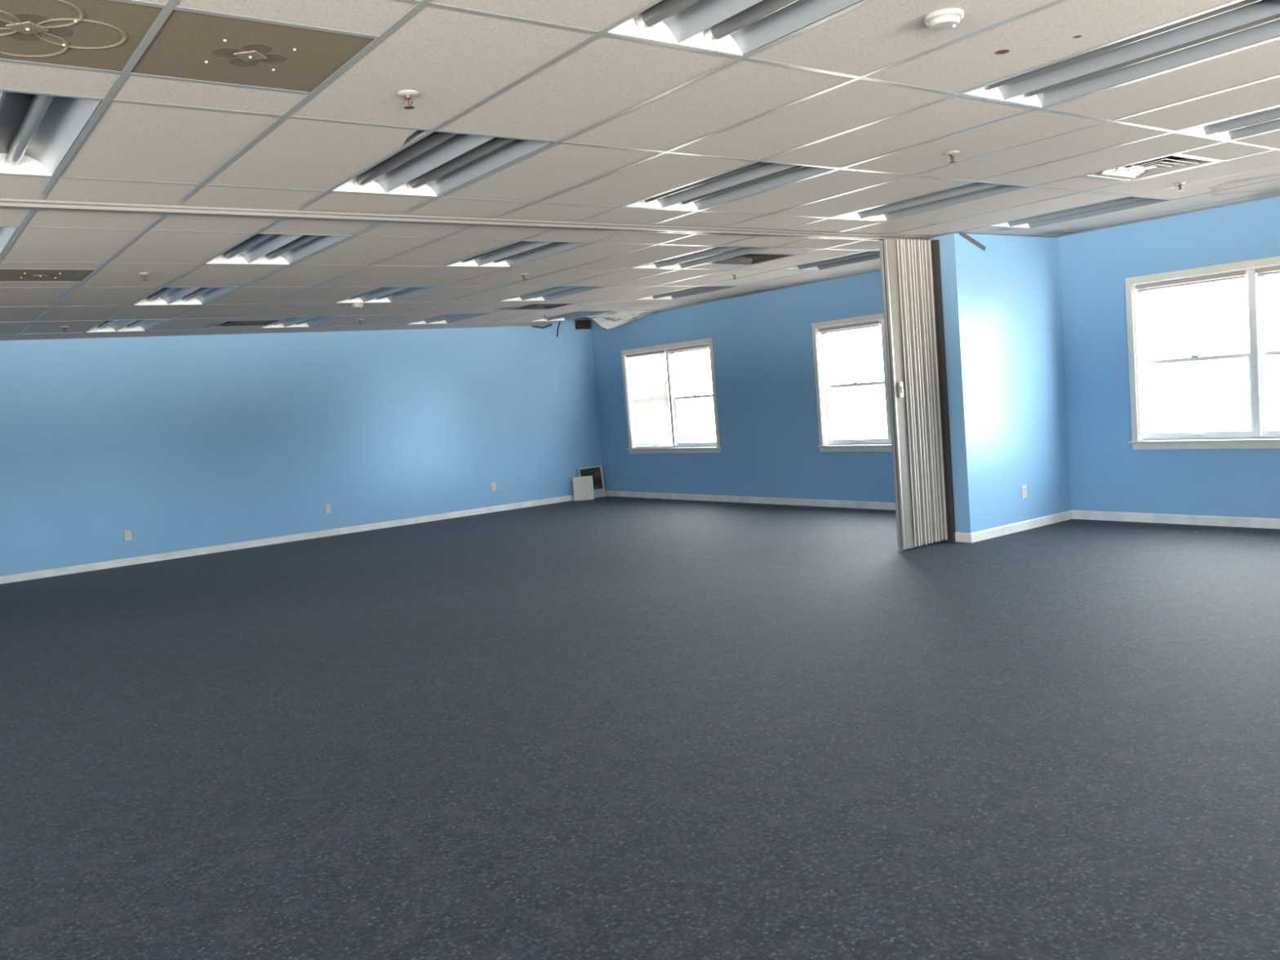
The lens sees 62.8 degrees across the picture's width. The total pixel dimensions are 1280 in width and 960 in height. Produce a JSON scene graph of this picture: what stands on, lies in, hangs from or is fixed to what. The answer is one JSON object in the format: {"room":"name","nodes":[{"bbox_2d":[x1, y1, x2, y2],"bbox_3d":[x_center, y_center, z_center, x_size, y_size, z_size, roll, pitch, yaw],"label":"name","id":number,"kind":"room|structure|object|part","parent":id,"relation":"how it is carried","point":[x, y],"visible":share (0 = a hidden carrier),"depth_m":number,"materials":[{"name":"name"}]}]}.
{"room":"empty office space","nodes":[
{"label":"empty office space","id":0,"kind":"room"},
{"bbox_2d":[0,316,603,576],"bbox_3d":[-6.012,-0.543,12.150,13.627,3.050,0.200,-8,6,-36],"label":"wall","id":1,"kind":"structure","parent":0,"point":[179,443],"depth_m":13.06,"materials":[{"name":"blue paint"}]},
{"bbox_2d":[124,529,131,540],"bbox_3d":[-5.920,0.640,12.112,0.072,0.116,0.009,-8,6,-36],"label":"wall outlet","id":2,"kind":"object","parent":1,"relation":"attached to","point":[127,535],"visible":1,"depth_m":12.11,"materials":[{"name":"beige plastic"}]},
{"bbox_2d":[0,494,574,583],"bbox_3d":[-5.836,0.934,12.178,13.215,0.082,0.012,-8,6,-36],"label":"baseboard","id":3,"kind":"structure","parent":1,"relation":"attached to","point":[183,553],"depth_m":13.02,"materials":[{"name":"white plastic"}]},
{"bbox_2d":[324,503,331,513],"bbox_3d":[-4.021,0.368,13.511,0.072,0.116,0.009,-8,6,-36],"label":"wall outlet","id":4,"kind":"object","parent":1,"relation":"attached to","point":[327,506],"visible":1,"depth_m":13.51,"materials":[{"name":"beige plastic"}]},
{"bbox_2d":[491,482,496,490],"bbox_3d":[-2.085,0.095,14.938,0.072,0.116,0.009,-8,6,-36],"label":"wall outlet","id":5,"kind":"object","parent":1,"relation":"attached to","point":[493,484],"visible":1,"depth_m":14.93,"materials":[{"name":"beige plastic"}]},
{"bbox_2d":[574,320,591,328],"bbox_3d":[-0.863,-2.334,15.752,0.234,0.137,0.074,-8,6,-36],"label":"junction box","id":6,"kind":"object","parent":1,"relation":"attached to","point":[580,324],"visible":1,"depth_m":15.71,"materials":[{"name":"brown metal"}]},
{"bbox_2d":[0,496,1279,959],"bbox_3d":[-1.111,1.173,5.822,13.627,0.150,16.257,-8,6,-36],"label":"floor","id":7,"kind":"structure","parent":0,"point":[606,727],"depth_m":4.46,"materials":[{"name":"blue carpet"}]},
{"bbox_2d":[572,475,594,501],"bbox_3d":[-0.845,0.124,15.649,0.300,0.352,0.045,-5,4,-3],"label":"board","id":8,"kind":"object","parent":7,"relation":"on","point":[583,486],"visible":1,"depth_m":15.64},
{"bbox_2d":[577,465,606,497],"bbox_3d":[-0.725,0.037,15.848,0.424,0.474,0.072,-8,6,-36],"label":"framed picture","id":9,"kind":"object","parent":7,"relation":"on","point":[596,472],"visible":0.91,"depth_m":15.89},
{"bbox_2d":[879,239,955,549],"bbox_3d":[2.325,-0.719,8.881,0.610,2.582,0.222,-8,6,-36],"label":"door","id":10,"kind":"structure","parent":7,"relation":"on","point":[910,269],"depth_m":8.81,"materials":[{"name":"metal"}]},
{"bbox_3d":[2.085,-0.694,8.710,0.020,2.566,0.028,-8,6,-36],"label":"lead post","id":11,"kind":"part","parent":10,"relation":"part of","materials":[{"name":"metal"}]},
{"bbox_3d":[2.108,-0.693,8.678,0.020,2.566,0.028,-8,6,-36],"label":"lead post","id":12,"kind":"part","parent":10,"relation":"part of","materials":[{"name":"metal"}]},
{"bbox_3d":[2.164,-0.701,8.694,0.090,2.562,0.006,-7,5,-27],"label":"panel","id":13,"kind":"part","parent":10,"relation":"part of","materials":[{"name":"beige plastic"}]},
{"bbox_2d":[0,0,1279,340],"bbox_3d":[-1.327,-1.519,5.610,13.227,0.035,15.857,-8,6,-36],"label":"ceiling","id":14,"kind":"structure","parent":0,"point":[866,91],"depth_m":4.95,"materials":[{"name":"tile"}]},
{"bbox_2d":[0,226,17,253],"bbox_3d":[-3.887,-1.368,5.858,0.585,0.097,1.195,-8,6,-36],"label":"ceiling light","id":15,"kind":"object","parent":14,"relation":"attached to","point":[6,233],"visible":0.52,"depth_m":5.86,"materials":[{"name":"silver metal"}]},
{"bbox_2d":[0,269,93,281],"bbox_3d":[-4.121,-1.408,7.202,0.598,0.020,0.598,-8,6,-36],"label":"panel","id":16,"kind":"object","parent":14,"relation":"attached to","point":[6,275],"visible":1,"depth_m":7.21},
{"bbox_3d":[-4.120,-1.404,7.202,0.073,0.004,0.073,-4,5,9],"label":"plate","id":17,"kind":"part","parent":16,"relation":"part of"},
{"bbox_2d":[0,91,101,175],"bbox_3d":[-2.437,-1.330,3.898,0.585,0.097,1.195,-8,6,-36],"label":"ceiling light","id":18,"kind":"object","parent":14,"relation":"attached to","point":[37,131],"visible":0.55,"depth_m":4.04,"materials":[{"name":"silver metal"}]},
{"bbox_3d":[-2.791,-1.339,4.377,0.581,0.096,0.004,-8,6,-36],"label":"plate","id":19,"kind":"part","parent":18,"relation":"part of","materials":[{"name":"white ceramic"}]},
{"bbox_2d":[60,325,68,332],"bbox_3d":[-5.740,-1.506,10.459,0.076,0.056,0.076,-8,6,-36],"label":"sprinkler","id":20,"kind":"object","parent":14,"relation":"attached to","point":[64,326],"visible":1,"depth_m":10.45,"materials":[{"name":"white metal"}]},
{"bbox_2d":[0,0,163,71],"bbox_3d":[-1.709,-1.264,2.922,0.598,0.020,0.598,-8,6,-36],"label":"panel","id":21,"kind":"object","parent":14,"relation":"attached to","point":[98,34],"visible":1,"depth_m":2.97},
{"bbox_3d":[-1.708,-1.260,2.922,0.073,0.004,0.073,-4,5,9],"label":"plate","id":22,"kind":"part","parent":21,"relation":"part of","materials":[{"name":"beige metal"}]},
{"bbox_2d":[87,319,168,332],"bbox_3d":[-5.324,-1.646,10.857,0.585,0.097,1.195,-8,6,-36],"label":"ceiling light","id":23,"kind":"object","parent":14,"relation":"attached to","point":[117,325],"visible":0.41,"depth_m":11.17,"materials":[{"name":"silver metal"}]},
{"bbox_3d":[-5.678,-1.655,11.336,0.581,0.096,0.004,-8,6,-36],"label":"plate","id":24,"kind":"part","parent":23,"relation":"part of","materials":[{"name":"white ceramic"}]},
{"bbox_2d":[137,272,149,280],"bbox_3d":[-3.532,-1.447,7.468,0.076,0.056,0.076,-8,6,-36],"label":"sprinkler","id":25,"kind":"object","parent":14,"relation":"attached to","point":[144,274],"visible":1,"depth_m":7.46,"materials":[{"name":"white metal"}]},
{"bbox_2d":[133,287,238,305],"bbox_3d":[-3.874,-1.608,8.897,0.585,0.097,1.195,-8,6,-36],"label":"ceiling light","id":26,"kind":"object","parent":14,"relation":"attached to","point":[166,295],"visible":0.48,"depth_m":9.14,"materials":[{"name":"silver metal"}]},
{"bbox_3d":[-4.228,-1.617,9.376,0.581,0.096,0.004,-8,6,-36],"label":"plate","id":27,"kind":"part","parent":26,"relation":"part of","materials":[{"name":"white metal"}]},
{"bbox_2d":[213,320,280,326],"bbox_3d":[-4.348,-1.772,11.577,0.590,0.082,0.590,-8,6,-36],"label":"ceiling vent","id":28,"kind":"object","parent":14,"relation":"in","point":[228,323],"visible":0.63,"depth_m":11.66,"materials":[{"name":"metal"}]},
{"bbox_2d":[130,9,374,92],"bbox_3d":[-1.221,-1.332,3.281,0.598,0.020,0.598,-8,6,-36],"label":"panel","id":29,"kind":"object","parent":14,"relation":"attached to","point":[188,45],"visible":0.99,"depth_m":3.26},
{"bbox_3d":[-1.221,-1.328,3.282,0.073,0.004,0.073,-4,5,9],"label":"plate","id":30,"kind":"part","parent":29,"relation":"part of","materials":[{"name":"beige metal"}]},
{"bbox_2d":[205,233,347,264],"bbox_3d":[-2.424,-1.570,6.937,0.585,0.097,1.195,-8,6,-36],"label":"ceiling light","id":31,"kind":"object","parent":14,"relation":"attached to","point":[273,249],"visible":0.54,"depth_m":7.11,"materials":[{"name":"silver metal"}]},
{"bbox_3d":[-2.778,-1.579,7.415,0.581,0.096,0.004,-8,6,-36],"label":"plate","id":32,"kind":"part","parent":31,"relation":"part of","materials":[{"name":"white ceramic"}]},
{"bbox_2d":[261,315,343,328],"bbox_3d":[-3.861,-1.848,11.935,0.585,0.097,1.195,-8,6,-36],"label":"ceiling light","id":33,"kind":"object","parent":14,"relation":"attached to","point":[295,322],"visible":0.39,"depth_m":12.20,"materials":[{"name":"silver metal"}]},
{"bbox_3d":[-4.215,-1.857,12.414,0.581,0.096,0.004,-8,6,-36],"label":"plate","id":34,"kind":"part","parent":33,"relation":"part of","materials":[{"name":"white metal"}]},
{"bbox_2d":[351,302,364,307],"bbox_3d":[-2.834,-1.749,10.522,0.124,0.041,0.124,-8,6,-36],"label":"smoke detector","id":35,"kind":"object","parent":14,"relation":"attached to","point":[357,304],"visible":1,"depth_m":10.48,"materials":[{"name":"white plastic"}]},
{"bbox_2d":[337,286,441,302],"bbox_3d":[-2.411,-1.810,9.975,0.585,0.097,1.195,-8,6,-36],"label":"ceiling light","id":36,"kind":"object","parent":14,"relation":"attached to","point":[383,294],"visible":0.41,"depth_m":10.19,"materials":[{"name":"white metal"}]},
{"bbox_3d":[-2.765,-1.819,10.454,0.581,0.096,0.004,-8,6,-36],"label":"plate","id":37,"kind":"part","parent":36,"relation":"part of","materials":[{"name":"white metal"}]},
{"bbox_2d":[397,89,418,109],"bbox_3d":[-0.837,-1.374,3.791,0.076,0.056,0.076,-8,6,-36],"label":"sprinkler","id":38,"kind":"object","parent":14,"relation":"attached to","point":[407,95],"visible":1,"depth_m":3.78,"materials":[{"name":"white metal"}]},
{"bbox_2d":[332,131,551,195],"bbox_3d":[-0.974,-1.532,4.977,0.585,0.097,1.195,-8,6,-36],"label":"ceiling light","id":39,"kind":"object","parent":14,"relation":"attached to","point":[437,163],"visible":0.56,"depth_m":5.07,"materials":[{"name":"white metal"}]},
{"bbox_3d":[-1.328,-1.541,5.455,0.581,0.096,0.004,-8,6,-36],"label":"plate","id":40,"kind":"part","parent":39,"relation":"part of","materials":[{"name":"white ceramic"}]},
{"bbox_2d":[408,313,487,324],"bbox_3d":[-2.397,-2.051,13.014,0.585,0.097,1.195,-8,6,-36],"label":"ceiling light","id":41,"kind":"object","parent":14,"relation":"attached to","point":[446,318],"visible":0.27,"depth_m":13.26,"materials":[{"name":"white metal"}]},
{"bbox_3d":[-2.752,-2.059,13.492,0.581,0.096,0.004,-8,6,-36],"label":"plate","id":42,"kind":"part","parent":41,"relation":"part of","materials":[{"name":"white metal"}]},
{"bbox_2d":[0,198,933,240],"bbox_3d":[-2.208,-1.410,5.514,11.681,0.027,0.122,-8,6,-36],"label":"track","id":43,"kind":"object","parent":14,"relation":"attached to","point":[5,203],"visible":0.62,"depth_m":6.06,"materials":[{"name":"metal"}]},
{"bbox_2d":[447,240,586,266],"bbox_3d":[-0.961,-1.772,8.015,0.585,0.097,1.195,-8,6,-36],"label":"ceiling light","id":44,"kind":"object","parent":14,"relation":"attached to","point":[522,251],"visible":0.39,"depth_m":8.17,"materials":[{"name":"white metal"}]},
{"bbox_3d":[-1.315,-1.781,8.494,0.581,0.096,0.004,-8,6,-36],"label":"plate","id":45,"kind":"part","parent":44,"relation":"part of","materials":[{"name":"white ceramic"}]},
{"bbox_2d":[520,273,528,280],"bbox_3d":[-1.020,-1.788,9.231,0.076,0.056,0.076,-8,6,-36],"label":"sprinkler","id":46,"kind":"object","parent":14,"relation":"attached to","point":[522,274],"visible":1,"depth_m":9.22,"materials":[{"name":"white metal"}]},
{"bbox_2d":[507,303,572,310],"bbox_3d":[-1.184,-2.090,12.394,0.590,0.082,0.590,-8,6,-36],"label":"ceiling vent","id":47,"kind":"object","parent":14,"relation":"in","point":[546,306],"visible":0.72,"depth_m":12.45,"materials":[{"name":"metal"}]},
{"bbox_2d":[531,323,551,328],"bbox_3d":[-1.431,-2.246,15.311,0.346,0.071,0.009,-8,6,-36],"label":"strip","id":48,"kind":"object","parent":14,"relation":"hanging from","point":[548,325],"visible":1,"depth_m":15.31,"materials":[{"name":"grey metal"}]},
{"bbox_2d":[500,286,602,301],"bbox_3d":[-0.948,-2.013,11.053,0.585,0.097,1.195,-8,6,-36],"label":"ceiling light","id":49,"kind":"object","parent":14,"relation":"attached to","point":[557,291],"visible":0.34,"depth_m":11.25,"materials":[{"name":"white metal"}]},
{"bbox_3d":[-1.302,-2.021,11.532,0.581,0.096,0.004,-8,6,-36],"label":"plate","id":50,"kind":"part","parent":49,"relation":"part of","materials":[{"name":"white metal"}]},
{"bbox_2d":[556,321,560,337],"bbox_3d":[-1.200,-2.224,15.443,0.078,0.232,0.014,-6,5,-16],"label":"strip","id":51,"kind":"object","parent":14,"relation":"hanging from","point":[559,322],"visible":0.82,"depth_m":15.44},
{"bbox_2d":[530,311,609,321],"bbox_3d":[-0.934,-2.253,14.092,0.585,0.097,1.195,-8,6,-36],"label":"ceiling light","id":52,"kind":"object","parent":14,"relation":"attached to","point":[575,314],"visible":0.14,"depth_m":14.32,"materials":[{"name":"white metal"}]},
{"bbox_3d":[-1.288,-2.262,14.571,0.581,0.096,0.004,-8,6,-36],"label":"plate","id":53,"kind":"part","parent":52,"relation":"part of","materials":[{"name":"white metal"}]},
{"bbox_2d":[587,310,664,328],"bbox_3d":[-0.298,-2.222,14.514,0.880,0.160,1.111,-8,6,-36],"label":"tile","id":54,"kind":"structure","parent":14,"relation":"attached to","point":[609,320],"depth_m":14.57,"materials":[{"name":"tile"}]},
{"bbox_2d":[0,195,1279,341],"bbox_3d":[-1.326,-1.501,5.611,13.227,0.004,15.857,-8,6,-36],"label":"ceiling trim","id":55,"kind":"structure","parent":14,"relation":"attached to","point":[1277,196],"depth_m":11.99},
{"bbox_2d":[636,286,733,299],"bbox_3d":[0.516,-2.215,12.132,0.585,0.097,1.195,-8,6,-36],"label":"ceiling light","id":56,"kind":"object","parent":14,"relation":"attached to","point":[697,290],"visible":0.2,"depth_m":12.34,"materials":[{"name":"white metal"}]},
{"bbox_3d":[0.162,-2.224,12.611,0.581,0.096,0.004,-8,6,-36],"label":"plate","id":57,"kind":"part","parent":56,"relation":"part of","materials":[{"name":"white metal"}]},
{"bbox_2d":[634,246,765,268],"bbox_3d":[0.502,-1.974,9.093,0.585,0.097,1.195,-8,6,-36],"label":"ceiling light","id":58,"kind":"object","parent":14,"relation":"attached to","point":[716,253],"visible":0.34,"depth_m":9.24,"materials":[{"name":"white metal"}]},
{"bbox_3d":[0.148,-1.983,9.572,0.581,0.096,0.004,-8,6,-36],"label":"plate","id":59,"kind":"part","parent":58,"relation":"part of","materials":[{"name":"white ceramic"}]},
{"bbox_2d":[626,161,834,210],"bbox_3d":[0.489,-1.734,6.055,0.585,0.097,1.195,-8,6,-36],"label":"ceiling light","id":60,"kind":"object","parent":14,"relation":"attached to","point":[759,176],"visible":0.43,"depth_m":6.14,"materials":[{"name":"white metal"}]},
{"bbox_3d":[0.135,-1.743,6.534,0.581,0.096,0.004,-8,6,-36],"label":"plate","id":61,"kind":"part","parent":60,"relation":"part of","materials":[{"name":"white ceramic"}]},
{"bbox_2d":[607,0,861,55],"bbox_3d":[0.476,-1.494,3.016,0.585,0.097,1.195,-8,6,-36],"label":"ceiling light","id":62,"kind":"object","parent":14,"relation":"attached to","point":[735,27],"visible":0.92,"depth_m":3.40,"materials":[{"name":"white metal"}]},
{"bbox_3d":[0.122,-1.503,3.495,0.581,0.096,0.004,-8,6,-36],"label":"plate","id":63,"kind":"part","parent":62,"relation":"part of","materials":[{"name":"white ceramic"}]},
{"bbox_2d":[707,253,794,264],"bbox_3d":[0.991,-2.033,9.454,0.590,0.082,0.590,-8,6,-36],"label":"ceiling vent","id":64,"kind":"object","parent":14,"relation":"in","point":[748,259],"visible":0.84,"depth_m":9.52,"materials":[{"name":"metal"}]},
{"bbox_2d":[782,250,879,270],"bbox_3d":[1.966,-2.177,10.172,0.585,0.097,1.195,-8,6,-36],"label":"ceiling light","id":65,"kind":"object","parent":14,"relation":"attached to","point":[870,255],"visible":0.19,"depth_m":10.38,"materials":[{"name":"white metal"}]},
{"bbox_3d":[1.611,-2.186,10.650,0.581,0.096,0.004,-8,6,-36],"label":"plate","id":66,"kind":"part","parent":65,"relation":"part of","materials":[{"name":"white ceramic"}]},
{"bbox_2d":[834,182,1027,220],"bbox_3d":[1.952,-1.937,7.133,0.585,0.097,1.195,-8,6,-36],"label":"ceiling light","id":67,"kind":"object","parent":14,"relation":"attached to","point":[976,190],"visible":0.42,"depth_m":7.24,"materials":[{"name":"white metal"}]},
{"bbox_3d":[1.598,-1.945,7.612,0.581,0.096,0.004,-8,6,-36],"label":"plate","id":68,"kind":"part","parent":67,"relation":"part of","materials":[{"name":"white ceramic"}]},
{"bbox_2d":[924,8,964,31],"bbox_3d":[0.994,-1.497,3.423,0.124,0.041,0.124,-8,6,-36],"label":"smoke detector","id":69,"kind":"object","parent":14,"relation":"attached to","point":[948,18],"visible":1,"depth_m":3.39,"materials":[{"name":"white plastic"}]},
{"bbox_2d":[944,151,959,163],"bbox_3d":[1.658,-1.714,5.565,0.076,0.056,0.076,-8,6,-36],"label":"sprinkler","id":70,"kind":"object","parent":14,"relation":"attached to","point":[951,153],"visible":1,"depth_m":5.55,"materials":[{"name":"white metal"}]},
{"bbox_2d":[990,196,1168,227],"bbox_3d":[3.415,-2.139,8.211,0.585,0.097,1.195,-8,6,-36],"label":"ceiling light","id":71,"kind":"object","parent":14,"relation":"attached to","point":[1130,202],"visible":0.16,"depth_m":8.32,"materials":[{"name":"white metal"}]},
{"bbox_3d":[3.061,-2.147,8.690,0.581,0.096,0.004,-8,6,-36],"label":"plate","id":72,"kind":"part","parent":71,"relation":"part of","materials":[{"name":"white ceramic"}]},
{"bbox_2d":[964,0,1279,106],"bbox_3d":[1.939,-1.696,4.095,0.585,0.097,1.195,-8,6,-36],"label":"ceiling light","id":73,"kind":"object","parent":14,"relation":"attached to","point":[1244,23],"visible":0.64,"depth_m":4.15,"materials":[{"name":"white metal"}]},
{"bbox_3d":[1.585,-1.705,4.574,0.581,0.096,0.004,-8,6,-36],"label":"plate","id":74,"kind":"part","parent":73,"relation":"part of","materials":[{"name":"white ceramic"}]},
{"bbox_2d":[1082,155,1218,181],"bbox_3d":[3.166,-1.975,6.513,0.590,0.082,0.590,-8,6,-36],"label":"ceiling vent","id":75,"kind":"object","parent":14,"relation":"in","point":[1171,163],"visible":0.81,"depth_m":6.59,"materials":[{"name":"white metal"}]},
{"bbox_3d":[3.168,-1.943,6.516,0.068,0.004,0.068,-8,6,-36],"label":"plate","id":76,"kind":"part","parent":75,"relation":"part of","materials":[{"name":"white metal"}]},
{"bbox_2d":[1173,182,1186,191],"bbox_3d":[3.686,-2.001,7.149,0.076,0.056,0.076,-8,6,-36],"label":"sprinkler","id":77,"kind":"object","parent":14,"relation":"attached to","point":[1179,184],"visible":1,"depth_m":7.14,"materials":[{"name":"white metal"}]},
{"bbox_2d":[1180,106,1279,139],"bbox_3d":[3.402,-1.898,5.173,0.585,0.097,1.195,-8,6,-36],"label":"ceiling light","id":78,"kind":"object","parent":14,"relation":"attached to","point":[1266,120],"visible":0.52,"depth_m":5.59,"materials":[{"name":"white metal"}]},
{"bbox_3d":[3.048,-1.907,5.652,0.581,0.096,0.004,-8,6,-36],"label":"plate","id":79,"kind":"part","parent":78,"relation":"part of","materials":[{"name":"white ceramic"}]},
{"bbox_2d":[590,196,1279,518],"bbox_3d":[4.120,-1.158,9.646,0.170,3.050,15.857,-8,6,-36],"label":"wall","id":80,"kind":"structure","parent":0,"point":[762,343],"depth_m":11.57,"materials":[{"name":"blue paint"}]},
{"bbox_2d":[621,337,720,453],"bbox_3d":[0.451,-1.131,14.600,0.206,1.510,2.076,-8,6,-36],"label":"window","id":81,"kind":"structure","parent":80,"relation":"in","point":[675,447],"depth_m":14.57,"materials":[{"name":"beige paint"}]},
{"bbox_2d":[626,350,672,444],"bbox_3d":[0.125,-1.160,14.968,0.048,1.311,0.900,-8,6,-36],"label":"window pane","id":82,"kind":"object","parent":81,"relation":"attached to","point":[647,377],"visible":1,"depth_m":14.95,"materials":[{"name":"glass"}]},
{"bbox_3d":[0.179,-0.517,15.021,0.024,0.016,0.892,-8,6,-36],"label":"rail","id":83,"kind":"part","parent":82,"relation":"part of","materials":[{"name":"white plastic"}]},
{"bbox_3d":[0.199,-0.822,15.028,0.028,0.681,0.918,-8,6,-36],"label":"sash","id":84,"kind":"part","parent":81,"relation":"part of","materials":[{"name":"glass"}]},
{"bbox_3d":[0.460,-0.443,14.620,0.091,0.026,2.076,-8,6,-36],"label":"sill","id":85,"kind":"part","parent":81,"relation":"part of","materials":[{"name":"beige paint"}]},
{"bbox_2d":[666,343,709,354],"bbox_3d":[0.661,-1.761,14.134,0.040,0.070,0.900,-8,6,-36],"label":"window blind","id":86,"kind":"object","parent":81,"relation":"attached to","point":[697,348],"visible":1,"depth_m":14.12,"materials":[{"name":"white plastic"}]},
{"bbox_3d":[0.663,-1.732,14.136,0.024,0.010,0.892,-8,6,-36],"label":"rail","id":87,"kind":"part","parent":86,"relation":"part of","materials":[{"name":"white plastic"}]},
{"bbox_3d":[0.754,-1.460,14.210,0.028,0.699,0.918,-8,6,-36],"label":"sash","id":88,"kind":"part","parent":81,"relation":"part of","materials":[{"name":"glass"}]},
{"bbox_3d":[0.781,-0.807,14.242,0.028,0.681,0.918,-8,6,-36],"label":"sash","id":89,"kind":"part","parent":81,"relation":"part of","materials":[{"name":"glass"}]},
{"bbox_2d":[811,312,892,452],"bbox_3d":[2.732,-1.071,11.515,0.206,1.510,2.076,-8,6,-36],"label":"window","id":90,"kind":"structure","parent":80,"relation":"in","point":[821,342],"depth_m":12.19,"materials":[{"name":"beige paint"}]},
{"bbox_2d":[818,320,880,334],"bbox_3d":[2.360,-1.717,11.837,0.040,0.070,0.900,-8,6,-36],"label":"window blind","id":91,"kind":"object","parent":90,"relation":"attached to","point":[877,323],"visible":1,"depth_m":11.80,"materials":[{"name":"white plastic"}]},
{"bbox_3d":[2.362,-1.687,11.839,0.024,0.010,0.892,-8,6,-36],"label":"rail","id":92,"kind":"part","parent":91,"relation":"part of","materials":[{"name":"white plastic"}]},
{"bbox_3d":[2.454,-1.416,11.911,0.028,0.699,0.918,-8,6,-36],"label":"sash","id":93,"kind":"part","parent":90,"relation":"part of","materials":[{"name":"glass"}]},
{"bbox_3d":[2.741,-0.383,11.535,0.091,0.026,2.076,-8,6,-36],"label":"sill","id":94,"kind":"part","parent":90,"relation":"part of","materials":[{"name":"beige paint"}]},
{"bbox_3d":[2.481,-0.762,11.944,0.028,0.681,0.918,-8,6,-36],"label":"sash","id":95,"kind":"part","parent":90,"relation":"part of","materials":[{"name":"glass"}]},
{"bbox_2d":[605,490,1279,528],"bbox_3d":[4.166,0.327,9.709,0.012,0.082,15.857,-8,6,-36],"label":"baseboard","id":96,"kind":"structure","parent":80,"relation":"attached to","point":[1238,522],"depth_m":9.80,"materials":[{"name":"white plastic"}]},
{"bbox_2d":[1124,256,1279,449],"bbox_3d":[4.983,-1.012,8.473,0.206,1.510,2.076,-8,6,-36],"label":"window","id":97,"kind":"structure","parent":80,"relation":"in","point":[1259,351],"depth_m":8.75,"materials":[{"name":"beige paint"}]},
{"bbox_2d":[1135,270,1247,293],"bbox_3d":[4.610,-1.658,8.794,0.040,0.070,0.900,-8,6,-36],"label":"window blind","id":98,"kind":"object","parent":97,"relation":"attached to","point":[1233,275],"visible":1,"depth_m":8.76,"materials":[{"name":"white plastic"}]},
{"bbox_3d":[4.613,-1.628,8.797,0.024,0.010,0.892,-8,6,-36],"label":"rail","id":99,"kind":"part","parent":98,"relation":"part of","materials":[{"name":"white plastic"}]},
{"bbox_3d":[4.705,-1.357,8.869,0.028,0.699,0.918,-8,6,-36],"label":"sash","id":100,"kind":"part","parent":97,"relation":"part of","materials":[{"name":"glass"}]},
{"bbox_3d":[4.731,-0.703,8.901,0.028,0.681,0.918,-8,6,-36],"label":"sash","id":101,"kind":"part","parent":97,"relation":"part of","materials":[{"name":"glass"}]},
{"bbox_3d":[4.992,-0.324,8.493,0.091,0.026,2.076,-8,6,-36],"label":"sill","id":102,"kind":"part","parent":97,"relation":"part of","materials":[{"name":"beige paint"}]},
{"bbox_2d":[1255,266,1279,277],"bbox_3d":[5.193,-1.642,8.007,0.040,0.070,0.900,-8,6,-36],"label":"window blind","id":103,"kind":"object","parent":97,"relation":"attached to","point":[1275,268],"visible":1,"depth_m":8.29,"materials":[{"name":"white plastic"}]},
{"bbox_3d":[5.196,-1.613,8.009,0.024,0.010,0.892,-8,6,-36],"label":"rail","id":104,"kind":"part","parent":103,"relation":"part of","materials":[{"name":"white plastic"}]},
{"bbox_3d":[5.286,-1.341,8.082,0.028,0.699,0.918,-8,6,-36],"label":"sash","id":105,"kind":"part","parent":97,"relation":"part of","materials":[{"name":"glass"}]},
{"bbox_3d":[5.313,-0.688,8.115,0.028,0.681,0.918,-8,6,-36],"label":"sash","id":106,"kind":"part","parent":97,"relation":"part of","materials":[{"name":"glass"}]},
{"bbox_2d":[929,233,1071,533],"bbox_3d":[3.181,-0.853,9.525,1.544,2.612,0.551,-8,6,-36],"label":"wall","id":107,"kind":"structure","parent":0,"point":[1002,303],"depth_m":9.20,"materials":[{"name":"blue paint"}]},
{"bbox_2d":[960,232,986,250],"bbox_3d":[2.823,-2.026,8.883,0.342,0.159,0.013,-8,6,-36],"label":"strip","id":108,"kind":"object","parent":107,"relation":"attached to","point":[975,242],"visible":0.86,"depth_m":8.88,"materials":[{"name":"grey metal"}]},
{"bbox_2d":[955,510,1072,542],"bbox_3d":[3.280,0.405,9.615,1.556,0.082,0.563,-8,6,-36],"label":"baseboard","id":109,"kind":"structure","parent":107,"relation":"attached to","point":[990,533],"depth_m":9.28,"materials":[{"name":"white plastic"}]},
{"bbox_2d":[1021,484,1026,498],"bbox_3d":[3.446,0.103,9.391,0.072,0.116,0.009,-8,6,-36],"label":"wall outlet","id":110,"kind":"object","parent":107,"relation":"attached to","point":[1024,487],"visible":1,"depth_m":9.39,"materials":[{"name":"beige plastic"}]}
]}

